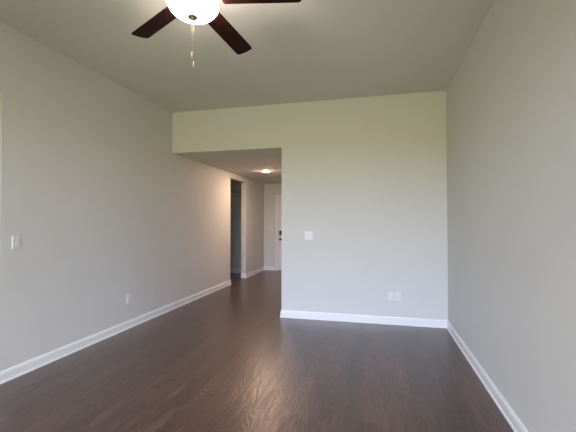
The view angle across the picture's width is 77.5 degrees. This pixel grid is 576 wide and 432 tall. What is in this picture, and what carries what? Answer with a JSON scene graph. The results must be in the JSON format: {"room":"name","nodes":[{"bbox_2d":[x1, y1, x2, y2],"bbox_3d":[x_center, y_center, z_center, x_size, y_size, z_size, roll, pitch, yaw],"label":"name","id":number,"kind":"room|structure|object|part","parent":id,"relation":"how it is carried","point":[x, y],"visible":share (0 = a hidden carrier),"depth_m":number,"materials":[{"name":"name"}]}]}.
{"room":"empty living room","nodes":[
{"label":"empty living room","id":0,"kind":"room"},
{"bbox_2d":[0,21,263,370],"bbox_3d":[-1.948,-0.085,5.178,0.120,3.050,10.115,0,-1,14],"label":"wall","id":1,"kind":"structure","parent":0,"point":[102,209],"depth_m":3.95,"materials":[{"name":"paint"}]},
{"bbox_2d":[12,236,19,249],"bbox_3d":[-2.381,0.234,3.146,0.011,0.116,0.072,0,-1,14],"label":"light switch","id":2,"kind":"object","parent":1,"relation":"attached to","point":[15,239],"visible":1,"depth_m":3.14,"materials":[{"name":"white plastic"}]},
{"bbox_2d":[0,280,230,384],"bbox_3d":[-1.880,1.392,5.385,0.141,0.102,4.930,0,-1,14],"label":"baseboard","id":3,"kind":"structure","parent":1,"relation":"attached to","point":[6,375],"depth_m":3.95,"materials":[{"name":"paint"}]},
{"bbox_2d":[127,294,130,303],"bbox_3d":[-2.027,1.056,4.570,0.009,0.116,0.072,0,-1,14],"label":"electrical outlet","id":4,"kind":"object","parent":1,"relation":"attached to","point":[128,295],"visible":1,"depth_m":4.56,"materials":[{"name":"white plastic"}]},
{"bbox_2d":[241,267,263,277],"bbox_3d":[-0.897,1.453,9.358,0.141,0.102,1.450,0,-1,14],"label":"baseboard","id":5,"kind":"structure","parent":1,"relation":"attached to","point":[256,271],"depth_m":9.07,"materials":[{"name":"paint"}]},
{"bbox_2d":[178,149,281,183],"bbox_3d":[-1.329,-0.997,7.973,4.000,0.120,4.659,0,-1,14],"label":"ceiling","id":6,"kind":"structure","parent":0,"point":[251,165],"depth_m":6.45,"materials":[{"name":"paint"}]},
{"bbox_2d":[230,182,240,268],"bbox_3d":[-2.196,0.282,8.600,2.007,2.420,2.450,0,-1,14],"label":"wall","id":7,"kind":"structure","parent":0,"point":[235,203],"depth_m":9.54,"materials":[{"name":"paint"}]},
{"bbox_2d":[230,269,240,272],"bbox_3d":[-1.875,1.458,9.630,1.887,0.102,0.021,0,-1,14],"label":"baseboard","id":8,"kind":"structure","parent":7,"relation":"attached to","point":[231,270],"depth_m":9.51,"materials":[{"name":"paint"}]},
{"bbox_2d":[0,0,493,112],"bbox_3d":[-0.531,-1.712,2.453,4.191,0.120,5.696,0,-1,14],"label":"ceiling","id":9,"kind":"structure","parent":0,"point":[305,50],"depth_m":3.43,"materials":[{"name":"paint"}]},
{"bbox_2d":[131,0,300,67],"bbox_3d":[-0.543,-1.288,2.253,1.265,0.736,1.317,0,-1,4],"label":"ceiling fan","id":10,"kind":"object","parent":9,"relation":"hanging from","point":[189,11],"visible":1,"depth_m":2.38,"materials":[{"name":"brown wood"}]},
{"bbox_3d":[-0.925,-1.359,2.532,0.509,0.006,0.136,-4,5,40],"label":"blade","id":11,"kind":"part","parent":10,"relation":"part of","materials":[{"name":"brown wood"}]},
{"bbox_3d":[-0.596,-1.294,2.250,0.316,0.090,0.316,-1,-5,14],"label":"lamp shade","id":12,"kind":"part","parent":10,"relation":"part of","materials":[{"name":"white glass"}]},
{"bbox_3d":[-0.435,-1.342,2.655,0.136,0.006,0.509,-14,-10,20],"label":"blade","id":13,"kind":"part","parent":10,"relation":"part of","materials":[{"name":"brown wood"}]},
{"bbox_3d":[-0.166,-1.378,2.229,0.509,0.006,0.136,0,-17,4],"label":"blade","id":14,"kind":"part","parent":10,"relation":"part of","materials":[{"name":"brown wood"}]},
{"bbox_2d":[0,270,513,431],"bbox_3d":[-0.946,1.496,4.906,6.198,0.120,10.355,0,-1,14],"label":"floor","id":15,"kind":"structure","parent":0,"point":[226,359],"depth_m":3.11,"materials":[{"name":"brown wood"}]},
{"bbox_2d":[264,183,281,266],"bbox_3d":[0.190,0.303,9.916,1.993,2.420,0.120,0,-1,14],"label":"wall","id":16,"kind":"structure","parent":0,"point":[270,190],"depth_m":10.03,"materials":[{"name":"paint"}]},
{"bbox_2d":[264,266,274,270],"bbox_3d":[-0.517,1.463,10.000,0.332,0.102,0.021,0,-1,14],"label":"baseboard","id":17,"kind":"structure","parent":16,"relation":"attached to","point":[265,267],"depth_m":10.00,"materials":[{"name":"paint"}]},
{"bbox_2d":[275,195,281,270],"bbox_3d":[0.155,0.462,9.848,1.043,2.099,0.024,0,-1,14],"label":"trim","id":18,"kind":"structure","parent":16,"relation":"attached to","point":[276,196],"depth_m":9.96,"materials":[{"name":"paint"}]},
{"bbox_2d":[278,197,281,270],"bbox_3d":[0.168,0.495,9.898,0.915,2.035,0.160,0,-1,14],"label":"door","id":19,"kind":"structure","parent":16,"relation":"in","point":[279,198],"depth_m":9.99,"materials":[{"name":"paint"}]},
{"bbox_2d":[172,90,447,319],"bbox_3d":[0.139,-0.086,5.135,3.951,3.050,0.120,0,-1,14],"label":"wall","id":20,"kind":"structure","parent":0,"point":[367,176],"depth_m":4.88,"materials":[{"name":"paint"}]},
{"bbox_2d":[305,231,312,239],"bbox_3d":[0.289,0.274,5.024,0.118,0.116,0.011,0,-1,14],"label":"light switch","id":21,"kind":"object","parent":20,"relation":"attached to","point":[308,234],"visible":1,"depth_m":5.02,"materials":[{"name":"white plastic"}]},
{"bbox_2d":[388,291,393,300],"bbox_3d":[1.359,1.059,4.745,0.072,0.116,0.016,0,-1,14],"label":"cable plate","id":22,"kind":"object","parent":20,"relation":"attached to","point":[390,294],"visible":1,"depth_m":4.75,"materials":[{"name":"white plastic"}]},
{"bbox_2d":[395,292,400,300],"bbox_3d":[1.452,1.055,4.726,0.072,0.116,0.009,0,-1,14],"label":"electrical outlet","id":23,"kind":"object","parent":20,"relation":"attached to","point":[397,294],"visible":1,"depth_m":4.72,"materials":[{"name":"white plastic"}]},
{"bbox_2d":[446,0,575,431],"bbox_3d":[1.460,-0.134,1.998,0.120,3.050,5.576,0,-1,14],"label":"wall","id":24,"kind":"structure","parent":0,"point":[511,97],"depth_m":2.28,"materials":[{"name":"paint"}]},
{"bbox_2d":[280,310,527,431],"bbox_3d":[0.869,1.378,4.459,2.219,0.102,10.115,0,-1,14],"label":"baseboard","id":25,"kind":"structure","parent":24,"relation":"attached to","point":[419,322],"depth_m":4.60,"materials":[{"name":"paint"}]}
]}

